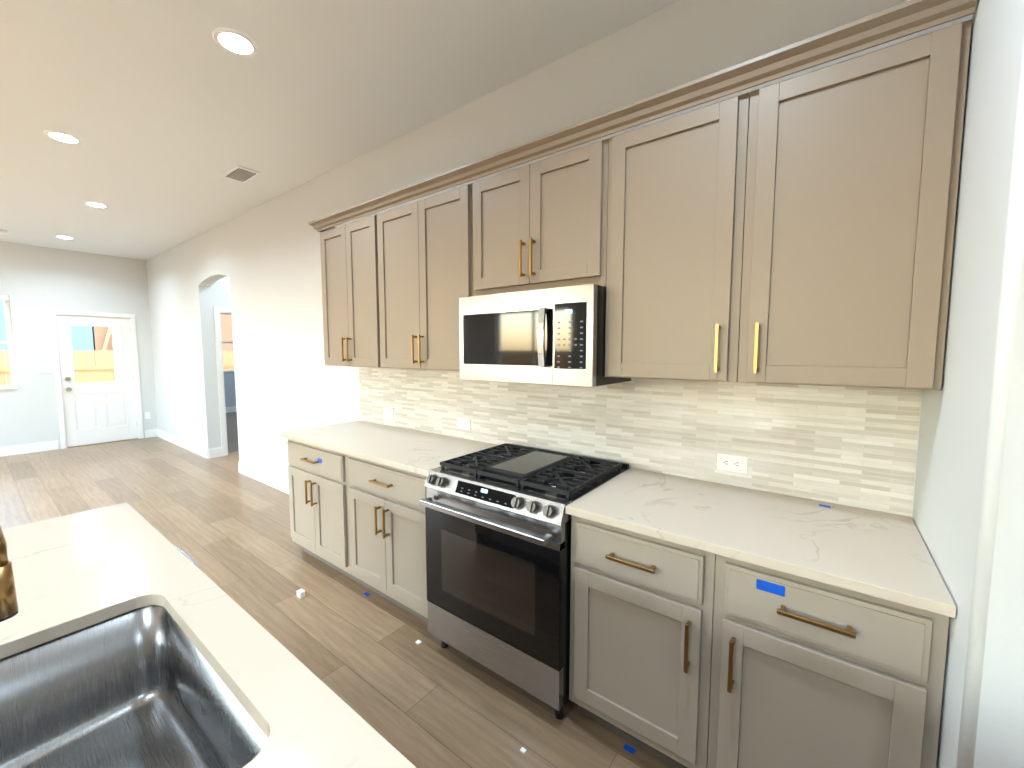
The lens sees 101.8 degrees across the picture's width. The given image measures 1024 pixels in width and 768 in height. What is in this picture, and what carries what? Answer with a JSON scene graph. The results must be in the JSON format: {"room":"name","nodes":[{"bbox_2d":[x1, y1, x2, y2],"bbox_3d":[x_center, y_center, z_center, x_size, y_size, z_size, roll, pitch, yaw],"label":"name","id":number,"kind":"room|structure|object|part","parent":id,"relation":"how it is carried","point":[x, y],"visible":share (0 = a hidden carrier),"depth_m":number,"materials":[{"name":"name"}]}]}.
{"room":"kitchen","nodes":[
{"label":"kitchen","id":0,"kind":"room"},
{"bbox_2d":[0,241,157,448],"bbox_3d":[-7.988,-0.408,4.929,0.140,3.020,5.740,3,6,37],"label":"wall","id":1,"kind":"structure","parent":0,"point":[37,283],"depth_m":6.21,"materials":[{"name":"white paint"}]},
{"bbox_2d":[0,301,17,389],"bbox_3d":[-7.441,-0.567,5.608,0.140,1.330,0.920,3,6,37],"label":"window","id":2,"kind":"structure","parent":1,"relation":"in","point":[9,342],"depth_m":5.95,"materials":[{"name":"white paint"}]},
{"bbox_2d":[0,295,8,300],"bbox_3d":[-7.421,-1.191,5.543,0.040,0.073,0.912,3,6,37],"label":"blind valance","id":3,"kind":"object","parent":2,"relation":"attached to","point":[4,297],"visible":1,"depth_m":5.86,"materials":[{"name":"white fabric"}]},
{"bbox_2d":[0,440,58,456],"bbox_3d":[-8.242,1.067,4.582,0.014,0.135,4.415,3,6,37],"label":"baseboard","id":4,"kind":"structure","parent":1,"relation":"attached to","point":[50,445],"depth_m":6.10,"materials":[{"name":"white paint"}]},
{"bbox_2d":[49,310,143,448],"bbox_3d":[-6.659,-0.091,6.701,0.156,2.105,0.970,3,6,37],"label":"door frame","id":5,"kind":"structure","parent":1,"relation":"attached to","point":[57,374],"depth_m":6.42,"materials":[{"name":"white paint"}]},
{"bbox_2d":[56,315,137,446],"bbox_3d":[-6.606,-0.060,6.673,0.117,2.023,0.845,3,6,37],"label":"back door","id":6,"kind":"structure","parent":1,"relation":"in","point":[98,412],"depth_m":6.67,"materials":[{"name":"white paint"}]},
{"bbox_3d":[-6.577,-0.086,6.672,0.071,1.690,0.807,3,6,37],"label":"back door hardware","id":7,"kind":"part","parent":6,"relation":"part of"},
{"bbox_2d":[144,412,149,418],"bbox_3d":[-6.273,0.539,7.157,0.005,0.117,0.070,3,6,37],"label":"outlet","id":8,"kind":"object","parent":1,"relation":"attached to","point":[147,414],"depth_m":7.16,"materials":[{"name":"white plastic"}]},
{"bbox_2d":[211,276,230,446],"bbox_3d":[-2.976,-0.610,7.448,0.140,3.020,4.060,3,6,37],"label":"wall","id":9,"kind":"structure","parent":0,"point":[220,293],"depth_m":5.82,"materials":[{"name":"white paint"}]},
{"bbox_2d":[214,307,231,455],"bbox_3d":[-3.912,-0.052,6.253,0.172,2.100,0.920,3,6,37],"label":"door frame","id":10,"kind":"structure","parent":9,"relation":"attached to","point":[218,311],"depth_m":5.86,"materials":[{"name":"white paint"}]},
{"bbox_2d":[224,372,235,406],"bbox_3d":[-6.733,-0.839,10.296,0.140,3.020,4.020,3,6,37],"label":"wall","id":11,"kind":"structure","parent":0,"point":[230,389],"depth_m":10.10,"materials":[{"name":"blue paint"}]},
{"bbox_2d":[221,314,234,371],"bbox_3d":[-6.715,-1.022,10.271,0.140,1.430,0.915,3,6,37],"label":"bedroom window","id":12,"kind":"structure","parent":11,"relation":"in","point":[225,370],"depth_m":10.07,"materials":[{"name":"white paint"}]},
{"bbox_2d":[226,406,236,412],"bbox_3d":[-6.676,0.604,10.357,0.014,0.135,4.060,3,6,37],"label":"baseboard","id":13,"kind":"structure","parent":11,"relation":"attached to","point":[228,409],"depth_m":10.14,"materials":[{"name":"white paint"}]},
{"bbox_2d":[0,412,673,767],"bbox_3d":[-2.437,1.266,3.577,15.280,0.100,10.080,3,6,37],"label":"floor","id":14,"kind":"structure","parent":0,"point":[429,701],"depth_m":2.40,"materials":[{"name":"brown wood"}]},
{"bbox_2d":[180,548,198,565],"bbox_3d":[-0.353,1.033,0.337,3.340,0.883,0.837,3,6,37],"label":"kitchen island","id":15,"kind":"object","parent":14,"relation":"on","point":[189,556],"depth_m":1.32,"materials":[{"name":"stone"}]},
{"bbox_2d":[8,502,415,767],"bbox_3d":[-0.466,0.589,0.151,3.400,0.030,1.100,3,6,37],"label":"island countertop","id":16,"kind":"structure","parent":15,"relation":"on","point":[76,567],"depth_m":0.93,"materials":[{"name":"white stone"}]},
{"bbox_2d":[0,525,23,705],"bbox_3d":[-0.826,0.318,0.477,0.108,0.458,0.334,3,6,37],"label":"faucet","id":17,"kind":"object","parent":16,"relation":"on","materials":[{"name":"gold metal"}]},
{"bbox_2d":[0,594,279,767],"bbox_3d":[-0.749,0.676,0.652,0.715,0.247,0.525,3,6,37],"label":"sink","id":18,"kind":"object","parent":16,"relation":"in","point":[130,686],"depth_m":0.90,"materials":[{"name":"silver metal"}]},
{"bbox_2d":[287,439,346,575],"bbox_3d":[-1.132,0.816,3.032,0.774,0.884,0.627,3,6,37],"label":"base cabinet","id":19,"kind":"object","parent":14,"relation":"on","point":[318,508],"depth_m":2.75,"materials":[{"name":"paint"}]},
{"bbox_2d":[280,420,955,617],"bbox_3d":[-0.127,0.422,2.223,3.364,0.031,0.648,3,6,37],"label":"countertop","id":20,"kind":"structure","parent":19,"relation":"on","point":[882,555],"depth_m":1.44,"materials":[{"name":"stone"}]},
{"bbox_2d":[343,454,427,622],"bbox_3d":[-0.517,0.854,2.567,0.770,0.884,0.627,3,6,37],"label":"base cabinet","id":21,"kind":"object","parent":14,"relation":"on","point":[386,523],"depth_m":2.30,"materials":[{"name":"paint"}]},
{"bbox_2d":[297,588,635,753],"bbox_3d":[-0.426,1.320,2.053,2.015,0.035,0.290,3,6,37],"label":"debris","id":22,"kind":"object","parent":14,"relation":"on","point":[301,594],"depth_m":2.13,"materials":[{"name":"white plastic"}]},
{"bbox_2d":[419,443,628,719],"bbox_3d":[0.062,0.860,2.054,0.760,0.952,0.730,3,6,37],"label":"range","id":23,"kind":"object","parent":14,"relation":"on","point":[498,546],"visible":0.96,"depth_m":1.78,"materials":[{"name":"silver metal"}]},
{"bbox_3d":[-0.140,0.569,1.763,0.694,0.026,0.061,3,6,37],"label":"handle","id":24,"kind":"part","parent":23,"relation":"part of","materials":[{"name":"silver metal"}]},
{"bbox_2d":[569,515,718,767],"bbox_3d":[0.609,0.922,1.717,0.510,0.884,0.627,3,6,37],"label":"base cabinet","id":25,"kind":"object","parent":14,"relation":"on","point":[682,656],"depth_m":1.44,"materials":[{"name":"paint"}]},
{"bbox_2d":[711,555,948,767],"bbox_3d":[1.015,0.947,1.411,0.510,0.884,0.627,3,6,37],"label":"base cabinet","id":26,"kind":"object","parent":14,"relation":"on","point":[809,673],"depth_m":1.14,"materials":[{"name":"paint"}]},
{"bbox_2d":[0,0,679,259],"bbox_3d":[-2.437,-1.844,3.327,15.280,0.100,10.080,3,6,37],"label":"ceiling","id":27,"kind":"structure","parent":0,"point":[168,113],"depth_m":2.44,"materials":[{"name":"white paint"}]},
{"bbox_2d":[0,229,7,233],"bbox_3d":[-6.480,-1.931,5.259,0.130,0.034,0.130,3,6,37],"label":"recessed light","id":28,"kind":"object","parent":27,"relation":"attached to","point":[2,231],"visible":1,"depth_m":5.26,"materials":[{"name":"white plastic"}]},
{"bbox_2d":[44,130,81,143],"bbox_3d":[-3.209,-1.763,2.976,0.189,0.006,0.189,-1,5,-8],"label":"recessed light","id":29,"kind":"object","parent":27,"relation":"in","point":[59,136],"depth_m":2.97,"materials":[{"name":"white paint"}]},
{"bbox_2d":[54,235,74,238],"bbox_3d":[-6.012,-1.973,5.593,0.189,0.006,0.189,-1,5,-8],"label":"recessed light","id":30,"kind":"object","parent":27,"relation":"in","point":[59,236],"depth_m":5.59,"materials":[{"name":"white paint"}]},
{"bbox_2d":[83,201,108,207],"bbox_3d":[-4.348,-1.873,4.349,0.189,0.006,0.189,-1,5,-8],"label":"recessed light","id":31,"kind":"object","parent":27,"relation":"in","point":[94,204],"depth_m":4.33,"materials":[{"name":"white paint"}]},
{"bbox_2d":[212,28,257,55],"bbox_3d":[-1.369,-1.689,2.062,0.189,0.006,0.189,-1,5,-8],"label":"recessed light","id":32,"kind":"object","parent":27,"relation":"in","point":[235,42],"depth_m":2.05,"materials":[{"name":"white paint"}]},
{"bbox_2d":[221,165,259,182],"bbox_3d":[-2.344,-1.808,3.586,0.340,0.013,0.180,3,6,37],"label":"ceiling vent","id":33,"kind":"object","parent":27,"relation":"in","point":[238,173],"visible":1,"depth_m":3.57,"materials":[{"name":"white metal"}]},
{"bbox_2d":[146,0,951,517],"bbox_3d":[-3.303,-0.419,5.069,11.940,3.020,0.140,3,6,37],"label":"wall","id":34,"kind":"structure","parent":0,"point":[266,256],"depth_m":3.70,"materials":[{"name":"white paint"}]},
{"bbox_2d":[156,429,209,458],"bbox_3d":[-5.213,0.911,6.530,2.482,0.135,0.015,3,6,37],"label":"baseboard","id":35,"kind":"structure","parent":34,"relation":"attached to","point":[202,451],"depth_m":6.38,"materials":[{"name":"white paint"}]},
{"bbox_2d":[238,461,288,493],"bbox_3d":[-2.317,1.086,4.344,2.676,0.135,0.015,3,6,37],"label":"baseboard","id":36,"kind":"structure","parent":34,"relation":"attached to","point":[274,481],"depth_m":4.69,"materials":[{"name":"white paint"}]},
{"bbox_2d":[316,196,383,367],"bbox_3d":[-1.016,-0.655,3.007,0.764,1.050,0.338,3,6,37],"label":"upper cabinet","id":37,"kind":"object","parent":34,"relation":"attached to","point":[352,254],"depth_m":2.85,"materials":[{"name":"paint"}]},
{"bbox_3d":[-0.043,-1.085,2.201,3.347,0.062,0.389,3,6,37],"label":"crown","id":38,"kind":"part","parent":37,"relation":"part of","materials":[{"name":"paint"}]},
{"bbox_2d":[380,164,471,370],"bbox_3d":[-0.471,-0.621,2.595,0.882,1.050,0.338,3,6,37],"label":"upper cabinet","id":39,"kind":"object","parent":34,"relation":"attached to","point":[428,257],"depth_m":2.40,"materials":[{"name":"paint"}]},
{"bbox_2d":[468,116,607,295],"bbox_3d":[0.185,-0.775,2.085,0.760,0.663,0.338,3,6,37],"label":"upper cabinet","id":40,"kind":"object","parent":34,"relation":"attached to","point":[543,224],"depth_m":1.91,"materials":[{"name":"paint"}]},
{"bbox_2d":[459,284,630,386],"bbox_3d":[0.146,-0.226,2.078,0.756,0.423,0.467,3,6,37],"label":"microwave","id":41,"kind":"object","parent":40,"relation":"attached to","point":[554,336],"visible":1,"depth_m":1.86,"materials":[{"name":"silver metal"}]},
{"bbox_3d":[0.135,-0.202,1.821,0.030,0.260,0.044,3,6,37],"label":"handle","id":42,"kind":"part","parent":41,"relation":"part of","materials":[{"name":"silver metal"}]},
{"bbox_2d":[359,367,921,516],"bbox_3d":[0.070,0.142,2.461,3.364,0.490,0.002,3,6,37],"label":"tile backsplash","id":43,"kind":"structure","parent":34,"relation":"attached to","point":[853,446],"depth_m":1.87,"materials":[{"name":"beige tile"}]},
{"bbox_2d":[383,408,392,417],"bbox_3d":[-0.966,0.227,3.248,0.117,0.072,0.008,3,6,37],"label":"outlet","id":44,"kind":"object","parent":43,"relation":"attached to","point":[388,413],"depth_m":3.24,"materials":[{"name":"white plastic"}]},
{"bbox_2d":[457,418,470,429],"bbox_3d":[-0.320,0.266,2.761,0.117,0.072,0.008,3,6,37],"label":"outlet","id":45,"kind":"object","parent":43,"relation":"attached to","point":[465,424],"depth_m":2.76,"materials":[{"name":"white plastic"}]},
{"bbox_2d":[717,453,747,473],"bbox_3d":[0.952,0.343,1.800,0.117,0.072,0.008,3,6,37],"label":"outlet","id":46,"kind":"object","parent":43,"relation":"attached to","point":[732,463],"depth_m":1.80,"materials":[{"name":"white plastic"}]},
{"bbox_2d":[604,60,755,381],"bbox_3d":[0.692,-0.551,1.717,0.509,1.050,0.338,3,6,37],"label":"upper cabinet","id":47,"kind":"object","parent":34,"relation":"attached to","point":[678,185],"depth_m":1.56,"materials":[{"name":"paint"}]},
{"bbox_2d":[740,0,977,390],"bbox_3d":[1.100,-0.526,1.409,0.514,1.050,0.338,3,6,37],"label":"upper cabinet","id":48,"kind":"object","parent":34,"relation":"attached to","point":[798,230],"depth_m":1.25,"materials":[{"name":"paint"}]},
{"bbox_2d":[912,0,1023,767],"bbox_3d":[2.558,-0.026,0.169,3.340,3.020,0.900,3,6,37],"label":"wall","id":49,"kind":"structure","parent":0,"point":[968,513],"depth_m":0.88,"materials":[{"name":"white paint"}]},
{"label":"outside","id":50,"kind":"structure","parent":0,"visible":0},
{"bbox_3d":[-12.596,1.883,-0.359,60.000,0.100,60.000,3,6,37],"label":"ground","id":51,"kind":"structure","parent":50,"visible":0},
{"bbox_2d":[0,350,233,385],"bbox_3d":[-2.117,0.759,1.690,22.131,1.812,28.053,3,6,37],"label":"fence","id":52,"kind":"object","parent":51,"relation":"on","point":[89,370],"depth_m":9.16,"materials":[{"name":"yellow wood"}]},
{"bbox_2d":[112,327,122,380],"bbox_3d":[-7.276,-0.748,7.915,2.349,3.820,0.088,3,6,37],"label":"brick","id":53,"kind":"object","parent":51,"relation":"on","point":[116,351],"depth_m":8.40,"materials":[{"name":"white"}]},
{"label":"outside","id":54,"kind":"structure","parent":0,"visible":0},
{"bbox_2d":[0,300,232,385],"bbox_3d":[-18.425,-3.865,16.383,8.600,8.320,18.300,3,6,37],"label":"house","id":55,"kind":"structure","parent":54,"point":[95,338],"depth_m":14.73,"materials":[{"name":"blue"}]}
]}

